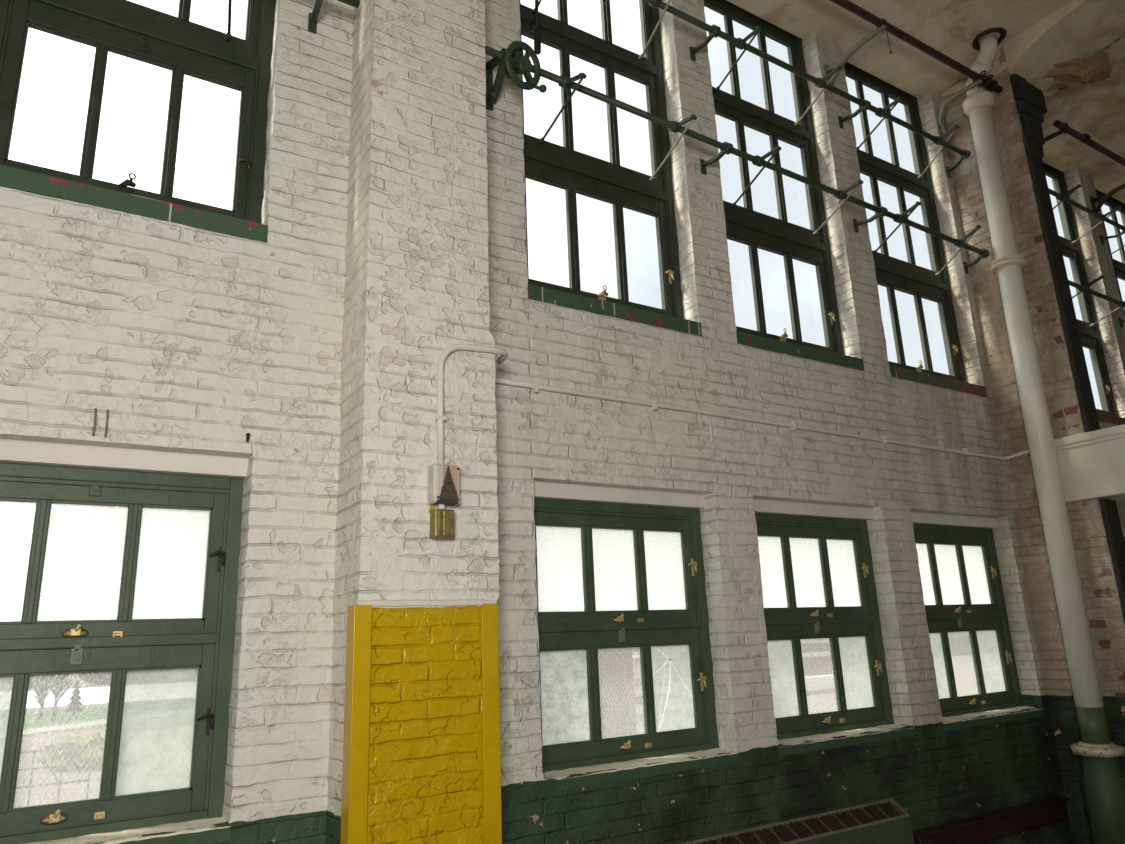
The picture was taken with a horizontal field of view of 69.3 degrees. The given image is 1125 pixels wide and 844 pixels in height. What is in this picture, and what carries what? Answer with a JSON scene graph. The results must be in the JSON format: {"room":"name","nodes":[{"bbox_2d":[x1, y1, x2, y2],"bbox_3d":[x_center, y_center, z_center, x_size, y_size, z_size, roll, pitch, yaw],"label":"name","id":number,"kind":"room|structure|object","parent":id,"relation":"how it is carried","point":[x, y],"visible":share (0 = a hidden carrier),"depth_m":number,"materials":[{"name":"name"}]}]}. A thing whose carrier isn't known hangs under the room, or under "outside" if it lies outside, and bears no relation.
{"room":"factory hall","nodes":[
{"label":"factory hall","id":0,"kind":"room"},
{"bbox_2d":[325,0,498,843],"bbox_3d":[-0.800,-0.758,4.560,0.743,7.583,0.392,7,-18,-32],"label":"pillar","id":1,"kind":"structure","parent":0,"point":[416,283],"depth_m":4.19,"materials":[{"name":"white brick"}]},
{"bbox_2d":[340,605,371,843],"bbox_3d":[-0.906,1.839,3.528,0.084,2.038,0.112,7,-18,-32],"label":"guard","id":2,"kind":"object","parent":1,"relation":"attached to","point":[354,806],"visible":1,"depth_m":3.62,"materials":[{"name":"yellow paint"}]},
{"bbox_2d":[357,599,496,606],"bbox_3d":[-0.643,0.875,3.941,0.718,0.037,0.026,7,-18,-32],"label":"trim","id":3,"kind":"structure","parent":1,"relation":"attached to","point":[413,602],"depth_m":3.92,"materials":[{"name":"white paint"}]},
{"bbox_2d":[430,504,454,539],"bbox_3d":[-0.594,0.492,4.038,0.110,0.173,0.087,7,-18,-32],"label":"outlet cover","id":4,"kind":"object","parent":1,"relation":"attached to","point":[442,526],"visible":1,"depth_m":4.00,"materials":[{"name":"gold metal"}]},
{"bbox_2d":[428,464,459,505],"bbox_3d":[-0.593,0.315,4.084,0.145,0.197,0.098,7,-18,-32],"label":"switch box","id":5,"kind":"object","parent":1,"relation":"attached to","point":[443,480],"visible":0.99,"depth_m":4.05,"materials":[{"name":"metal"}]},
{"bbox_2d":[435,343,507,463],"bbox_3d":[-0.459,-0.079,4.340,0.122,0.710,0.476,-16,-20,42],"label":"conduit","id":6,"kind":"object","parent":1,"relation":"attached to","point":[440,418],"visible":0.98,"depth_m":4.24,"materials":[{"name":"white metal"}]},
{"bbox_2d":[481,603,501,843],"bbox_3d":[-0.353,1.909,3.870,0.092,2.038,0.112,7,-18,-32],"label":"guard","id":7,"kind":"object","parent":1,"relation":"attached to","point":[490,694],"visible":1,"depth_m":3.94,"materials":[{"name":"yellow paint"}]},
{"bbox_2d":[0,0,1124,843],"bbox_3d":[2.237,-0.397,6.876,16.014,8.054,0.333,7,-18,-32],"label":"wall","id":8,"kind":"structure","parent":0,"point":[192,340],"depth_m":5.04,"materials":[{"name":"white brick"}]},
{"bbox_2d":[92,408,96,435],"bbox_3d":[-2.125,0.000,3.694,0.012,0.131,0.014,7,-18,-32],"label":"wire","id":9,"kind":"object","parent":8,"relation":"attached to","point":[95,410],"visible":1,"depth_m":3.69,"materials":[{"name":"grey metal"}]},
{"bbox_2d":[104,409,108,436],"bbox_3d":[-2.085,0.005,3.719,0.012,0.131,0.014,7,-18,-32],"label":"wire","id":10,"kind":"object","parent":8,"relation":"attached to","point":[107,411],"visible":1,"depth_m":3.72,"materials":[{"name":"grey metal"}]},
{"bbox_2d":[0,439,248,843],"bbox_3d":[-2.176,0.935,3.640,1.375,1.848,0.409,7,-18,-32],"label":"window","id":11,"kind":"structure","parent":8,"relation":"in","point":[122,562],"depth_m":3.73,"materials":[{"name":"green paint"}]},
{"bbox_2d":[0,0,274,242],"bbox_3d":[-2.295,-2.839,4.602,1.375,3.827,0.309,7,-18,-32],"label":"window","id":12,"kind":"structure","parent":8,"relation":"in","point":[126,28],"depth_m":4.36,"materials":[{"name":"green paint"}]},
{"bbox_2d":[246,433,249,441],"bbox_3d":[-1.561,0.075,4.033,0.018,0.048,0.038,7,-18,-32],"label":"nail","id":13,"kind":"object","parent":8,"relation":"attached to","point":[247,434],"visible":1,"depth_m":4.02,"materials":[{"name":"metal"}]},
{"bbox_2d":[225,0,359,41],"bbox_3d":[-2.486,-2.484,3.991,2.951,0.238,0.700,7,-18,-32],"label":"operator","id":14,"kind":"object","parent":8,"relation":"attached to","point":[312,20],"visible":1,"depth_m":4.65,"materials":[{"name":"green metal"}]},
{"bbox_2d":[519,0,701,335],"bbox_3d":[0.249,-2.518,6.174,1.490,3.827,0.310,7,-18,-32],"label":"window","id":15,"kind":"structure","parent":8,"relation":"in","point":[568,169],"depth_m":6.13,"materials":[{"name":"green paint"}]},
{"bbox_2d":[534,481,738,791],"bbox_3d":[0.368,1.273,5.207,1.490,1.814,0.409,7,-18,-32],"label":"window","id":16,"kind":"structure","parent":8,"relation":"in","point":[616,567],"depth_m":5.21,"materials":[{"name":"green paint"}]},
{"bbox_2d":[485,41,989,275],"bbox_3d":[1.797,-1.972,6.647,5.638,0.425,0.701,7,-18,-32],"label":"operator","id":17,"kind":"object","parent":8,"relation":"attached to","point":[511,61],"visible":0.99,"depth_m":5.83,"materials":[{"name":"green metal"}]},
{"bbox_2d":[532,0,970,178],"bbox_3d":[1.939,-2.947,7.027,5.209,0.163,0.700,7,-18,-32],"label":"operator","id":18,"kind":"object","parent":8,"relation":"attached to","point":[713,30],"visible":0.94,"depth_m":6.97,"materials":[{"name":"green metal"}]},
{"bbox_2d":[530,0,540,54],"bbox_3d":[-0.214,-3.065,5.999,0.074,0.866,0.111,7,-18,-32],"label":"lever","id":19,"kind":"object","parent":18,"relation":"attached to","point":[534,24],"visible":0.99,"depth_m":5.90,"materials":[{"name":"metal"}]},
{"bbox_2d":[496,378,1029,459],"bbox_3d":[1.918,-0.006,6.115,5.644,0.070,0.407,7,-18,-32],"label":"conduit","id":20,"kind":"object","parent":8,"relation":"attached to","point":[535,386],"visible":0.98,"depth_m":5.87,"materials":[{"name":"white metal"}]},
{"bbox_2d":[708,415,712,442],"bbox_3d":[1.050,0.050,5.759,0.016,0.200,0.020,-12,-18,33],"label":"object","id":21,"kind":"object","parent":20,"relation":"hanging from","point":[709,416],"visible":1,"depth_m":5.75,"materials":[{"name":"white paint"}]},
{"bbox_2d":[703,0,863,370],"bbox_3d":[1.788,-2.324,7.126,1.490,3.827,0.309,7,-18,-32],"label":"window","id":22,"kind":"structure","parent":8,"relation":"in","point":[744,225],"depth_m":7.17,"materials":[{"name":"green paint"}]},
{"bbox_2d":[754,499,914,756],"bbox_3d":[1.907,1.467,6.159,1.490,1.813,0.408,7,-18,-32],"label":"window","id":23,"kind":"structure","parent":8,"relation":"in","point":[818,581],"depth_m":6.20,"materials":[{"name":"green paint"}]},
{"bbox_2d":[824,19,886,92],"bbox_3d":[2.687,-3.346,7.439,0.070,0.341,0.678,7,-18,-32],"label":"bracket","id":24,"kind":"object","parent":8,"relation":"attached to","point":[827,69],"visible":0.78,"depth_m":7.49,"materials":[{"name":"grey metal"}]},
{"bbox_2d":[844,62,986,396],"bbox_3d":[3.327,-2.129,8.077,1.490,3.828,0.310,7,-18,-32],"label":"window","id":25,"kind":"structure","parent":8,"relation":"in","point":[891,273],"depth_m":8.15,"materials":[{"name":"aged green paint"},{"name":"clear glass"},{"name":"white painted brick"}]},
{"bbox_2d":[937,74,982,140],"bbox_3d":[3.982,-3.170,8.289,0.230,0.341,0.761,-1,-15,-5],"label":"bracket","id":26,"kind":"object","parent":8,"relation":"attached to","point":[942,127],"visible":0.81,"depth_m":8.27,"materials":[{"name":"grey metal"}]},
{"bbox_2d":[830,0,1002,92],"bbox_3d":[1.783,-3.699,6.578,6.215,0.161,0.110,7,-18,-32],"label":"pipe","id":27,"kind":"object","parent":26,"relation":"attached to","point":[990,84],"visible":0.95,"depth_m":7.50,"materials":[{"name":"brown metal"}]},
{"bbox_2d":[911,511,1043,730],"bbox_3d":[3.446,1.661,7.111,1.490,1.814,0.409,7,-18,-32],"label":"window","id":28,"kind":"structure","parent":8,"relation":"in","point":[962,588],"depth_m":7.18,"materials":[{"name":"green paint"}]},
{"bbox_2d":[913,796,1068,843],"bbox_3d":[3.363,3.126,6.306,1.984,0.177,0.137,7,-18,-32],"label":"wall ledge","id":29,"kind":"object","parent":8,"relation":"attached to","point":[992,825],"visible":0.98,"depth_m":6.27,"materials":[{"name":"red paint"}]},
{"bbox_2d":[1044,123,1067,141],"bbox_3d":[5.300,-3.017,9.055,0.070,0.341,0.678,7,-18,-32],"label":"bracket","id":30,"kind":"object","parent":8,"relation":"attached to","point":[1064,130],"visible":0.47,"depth_m":8.88,"materials":[{"name":"metal"}]},
{"bbox_2d":[1043,162,1124,424],"bbox_3d":[5.915,-1.803,9.677,1.490,3.827,0.310,7,-18,-32],"label":"window","id":31,"kind":"structure","parent":8,"relation":"in","point":[1090,336],"depth_m":9.95,"materials":[{"name":"green painted wood"},{"name":"clear glass"},{"name":"white painted brick"}]},
{"bbox_2d":[1048,184,1124,254],"bbox_3d":[6.756,-2.329,10.002,3.901,0.135,0.700,7,-18,-32],"label":"operator","id":32,"kind":"object","parent":8,"relation":"attached to","point":[1102,217],"visible":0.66,"depth_m":9.52,"materials":[{"name":"green metal"}]},
{"bbox_2d":[1068,275,1124,327],"bbox_3d":[6.798,-1.265,9.717,3.901,0.157,0.700,7,-18,-32],"label":"operator","id":33,"kind":"object","parent":8,"relation":"attached to","point":[1082,288],"visible":0.68,"depth_m":9.03,"materials":[{"name":"green metal"}]},
{"bbox_2d":[1090,183,1124,218],"bbox_3d":[6.898,-2.815,10.043,0.070,0.341,0.678,7,-18,-32],"label":"bracket","id":34,"kind":"object","parent":8,"relation":"attached to","point":[1102,199],"visible":0.87,"depth_m":10.20,"materials":[{"name":"metal"}]},
{"bbox_2d":[1095,189,1124,313],"bbox_3d":[7.454,-1.608,10.629,1.490,3.827,0.309,7,-18,-32],"label":"window","id":35,"kind":"structure","parent":8,"relation":"in","point":[1112,203],"depth_m":10.98,"materials":[{"name":"green paint"}]},
{"bbox_2d":[726,0,1124,203],"bbox_3d":[4.538,-5.067,4.107,16.000,0.500,9.140,7,-18,-32],"label":"ceiling","id":36,"kind":"structure","parent":0,"point":[1096,109],"depth_m":8.12,"materials":[{"name":"paint"}]},
{"bbox_2d":[971,28,1005,50],"bbox_3d":[4.256,-3.822,8.116,0.311,0.056,0.313,7,-18,-32],"label":"pipe collar","id":37,"kind":"object","parent":36,"relation":"attached to","point":[1000,31],"depth_m":8.05,"materials":[{"name":"metal"}]},
{"bbox_2d":[942,0,1124,99],"bbox_3d":[6.756,-4.587,5.394,0.800,0.530,9.100,7,-18,-32],"label":"ceiling beam","id":38,"kind":"structure","parent":36,"relation":"attached to","point":[1079,28],"depth_m":7.99,"materials":[{"name":"paint"}]},
{"bbox_2d":[1041,51,1111,91],"bbox_3d":[5.154,-3.632,8.419,1.062,0.347,0.409,-1,-15,-4],"label":"plaster","id":39,"kind":"object","parent":36,"relation":"attached to","point":[1078,72],"visible":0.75,"depth_m":8.31,"materials":[{"name":"brown paint"}]},
{"bbox_2d":[937,45,1124,843],"bbox_3d":[4.457,-0.149,7.605,0.180,7.582,0.751,7,-18,-32],"label":"wall pier","id":40,"kind":"object","parent":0,"point":[1103,605],"visible":0.49,"depth_m":7.49,"materials":[{"name":"brick"}]},
{"bbox_2d":[1009,74,1046,156],"bbox_3d":[4.632,-2.979,8.248,0.566,0.865,0.410,7,-18,-32],"label":"corbel","id":41,"kind":"object","parent":40,"relation":"attached to","point":[1031,105],"visible":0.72,"depth_m":8.05,"materials":[{"name":"metal"}]},
{"bbox_2d":[963,35,1124,843],"bbox_3d":[4.281,-0.156,7.336,0.379,7.472,0.542,-1,-15,-6],"label":"drain pipe","id":42,"kind":"object","parent":40,"relation":"attached to","point":[1103,784],"visible":0.96,"depth_m":7.13,"materials":[{"name":"white metal"}]},
{"bbox_2d":[1024,136,1124,617],"bbox_3d":[4.668,0.344,7.196,0.215,6.400,0.200,7,-18,-32],"label":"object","id":43,"kind":"object","parent":40,"relation":"attached to","point":[1112,522],"visible":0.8,"depth_m":7.41,"materials":[{"name":"metal"}]},
{"bbox_2d":[1054,424,1124,502],"bbox_3d":[5.675,-0.021,5.747,0.445,0.570,4.200,7,-18,-32],"label":"beam","id":44,"kind":"structure","parent":40,"relation":"attached to","point":[1091,464],"depth_m":7.04,"materials":[{"name":"white paint"}]},
{"bbox_2d":[1053,120,1124,166],"bbox_3d":[7.142,-2.993,9.895,4.300,0.096,0.096,7,-18,-32],"label":"pipe","id":45,"kind":"object","parent":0,"point":[1085,138],"visible":1,"depth_m":9.11,"materials":[{"name":"brown metal"}]},
{"bbox_3d":[4.854,2.345,2.083,16.000,0.120,9.050,7,-18,-32],"label":"floor","id":46,"kind":"structure","parent":0,"visible":0},
{"bbox_2d":[679,798,913,843],"bbox_3d":[1.420,2.881,5.090,2.350,0.661,0.138,7,-18,-32],"label":"radiator","id":47,"kind":"object","parent":46,"relation":"on","point":[887,822],"visible":1,"depth_m":5.39,"materials":[{"name":"green metal"}]},
{"label":"outside","id":48,"kind":"structure","parent":0,"visible":0},
{"bbox_2d":[14,638,977,806],"bbox_3d":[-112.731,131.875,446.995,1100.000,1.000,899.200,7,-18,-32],"label":"ground","id":49,"kind":"structure","parent":48,"point":[964,675],"depth_m":70.45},
{"bbox_2d":[28,674,65,688],"bbox_3d":[-142.136,66.245,209.499,24.776,6.784,10.158,7,-18,-32],"label":"thicket","id":50,"kind":"object","parent":49,"relation":"on","point":[32,678],"visible":0.08,"depth_m":209.19,"materials":[{"name":"grey plant"}]},
{"bbox_2d":[16,745,92,805],"bbox_3d":[-25.910,17.379,39.677,5.037,2.924,0.289,7,-17,-30],"label":"fence","id":51,"kind":"object","parent":49,"relation":"on","point":[58,782],"visible":0.76,"depth_m":40.18,"materials":[{"name":"paint"}]},
{"bbox_2d":[23,706,107,732],"bbox_3d":[-79.862,34.093,88.643,80.000,0.060,43.000,7,-18,-32],"label":"lawn","id":52,"kind":"structure","parent":49,"relation":"on","point":[31,720],"depth_m":99.64,"materials":[{"name":"green plant"}]},
{"bbox_2d":[28,676,51,719],"bbox_3d":[-63.379,33.412,98.867,3.144,5.431,3.206,7,-18,-32],"label":"bare tree","id":53,"kind":"object","parent":52,"relation":"on","point":[41,692],"visible":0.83,"depth_m":98.67,"materials":[{"name":"grey plant"}]},
{"bbox_2d":[41,674,76,720],"bbox_3d":[-59.954,32.101,96.675,3.846,6.565,4.003,7,-18,-32],"label":"bare tree","id":54,"kind":"object","parent":52,"relation":"on","point":[56,687],"visible":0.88,"depth_m":96.38,"materials":[{"name":"grey plant"}]},
{"bbox_2d":[23,719,106,734],"bbox_3d":[-54.309,30.853,80.486,54.000,0.040,55.000,7,-18,-32],"label":"road","id":55,"kind":"structure","parent":52,"relation":"on","point":[97,722],"depth_m":85.75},
{"bbox_2d":[65,680,83,715],"bbox_3d":[-61.736,35.017,103.152,2.200,4.400,2.200,7,-18,-32],"label":"conifer tree","id":56,"kind":"object","parent":52,"relation":"on","point":[75,704],"visible":0.98,"depth_m":102.70,"materials":[{"name":"plant"}]},
{"bbox_2d":[26,687,109,708],"bbox_3d":[-161.536,46.404,122.611,260.000,0.050,85.000,7,-18,-32],"label":"river","id":57,"kind":"structure","parent":49,"relation":"on","point":[96,695],"depth_m":150.16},
{"bbox_2d":[36,732,104,771],"bbox_3d":[-31.670,22.172,53.867,4.982,2.961,3.753,0,-15,-8],"label":"bush","id":58,"kind":"object","parent":49,"relation":"on","point":[78,755],"visible":0.5,"depth_m":52.85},
{"bbox_2d":[78,672,110,683],"bbox_3d":[-120.797,69.759,225.995,24.018,6.235,9.879,7,-18,-32],"label":"thicket","id":59,"kind":"object","parent":49,"relation":"on","point":[102,677],"visible":0.13,"depth_m":219.17,"materials":[{"name":"grey plant"}]},
{"bbox_2d":[598,647,638,737],"bbox_3d":[-4.831,13.334,34.777,14.400,6.600,8.400,7,-18,-32],"label":"brick building","id":60,"kind":"structure","parent":49,"relation":"on","point":[616,677],"depth_m":35.04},
{"bbox_2d":[632,655,643,733],"bbox_3d":[4.854,19.916,58.889,5.697,5.620,8.400,7,-18,-32],"label":"building","id":61,"kind":"structure","parent":49,"relation":"on","point":[636,658],"depth_m":54.54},
{"bbox_2d":[801,642,832,674],"bbox_3d":[39.360,39.885,137.191,17.903,4.920,10.400,7,-18,-32],"label":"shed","id":62,"kind":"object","parent":49,"relation":"on","point":[816,656],"visible":0.27,"depth_m":132.80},
{"bbox_2d":[805,675,833,687],"bbox_3d":[32.650,33.339,104.555,14.682,1.200,1.000,7,-18,-32],"label":"wall","id":63,"kind":"structure","parent":49,"relation":"on","point":[826,680],"depth_m":104.16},
{"bbox_2d":[806,687,834,695],"bbox_3d":[32.689,31.082,94.778,17.733,0.500,2.000,7,-18,-32],"label":"strip","id":64,"kind":"object","parent":49,"relation":"on","point":[825,690],"depth_m":91.67,"materials":[{"name":"white"}]},
{"bbox_2d":[948,631,970,656],"bbox_3d":[95.239,54.601,194.353,47.680,10.478,10.686,7,-18,-32],"label":"thicket","id":65,"kind":"object","parent":49,"relation":"on","point":[959,643],"visible":0.08,"depth_m":186.96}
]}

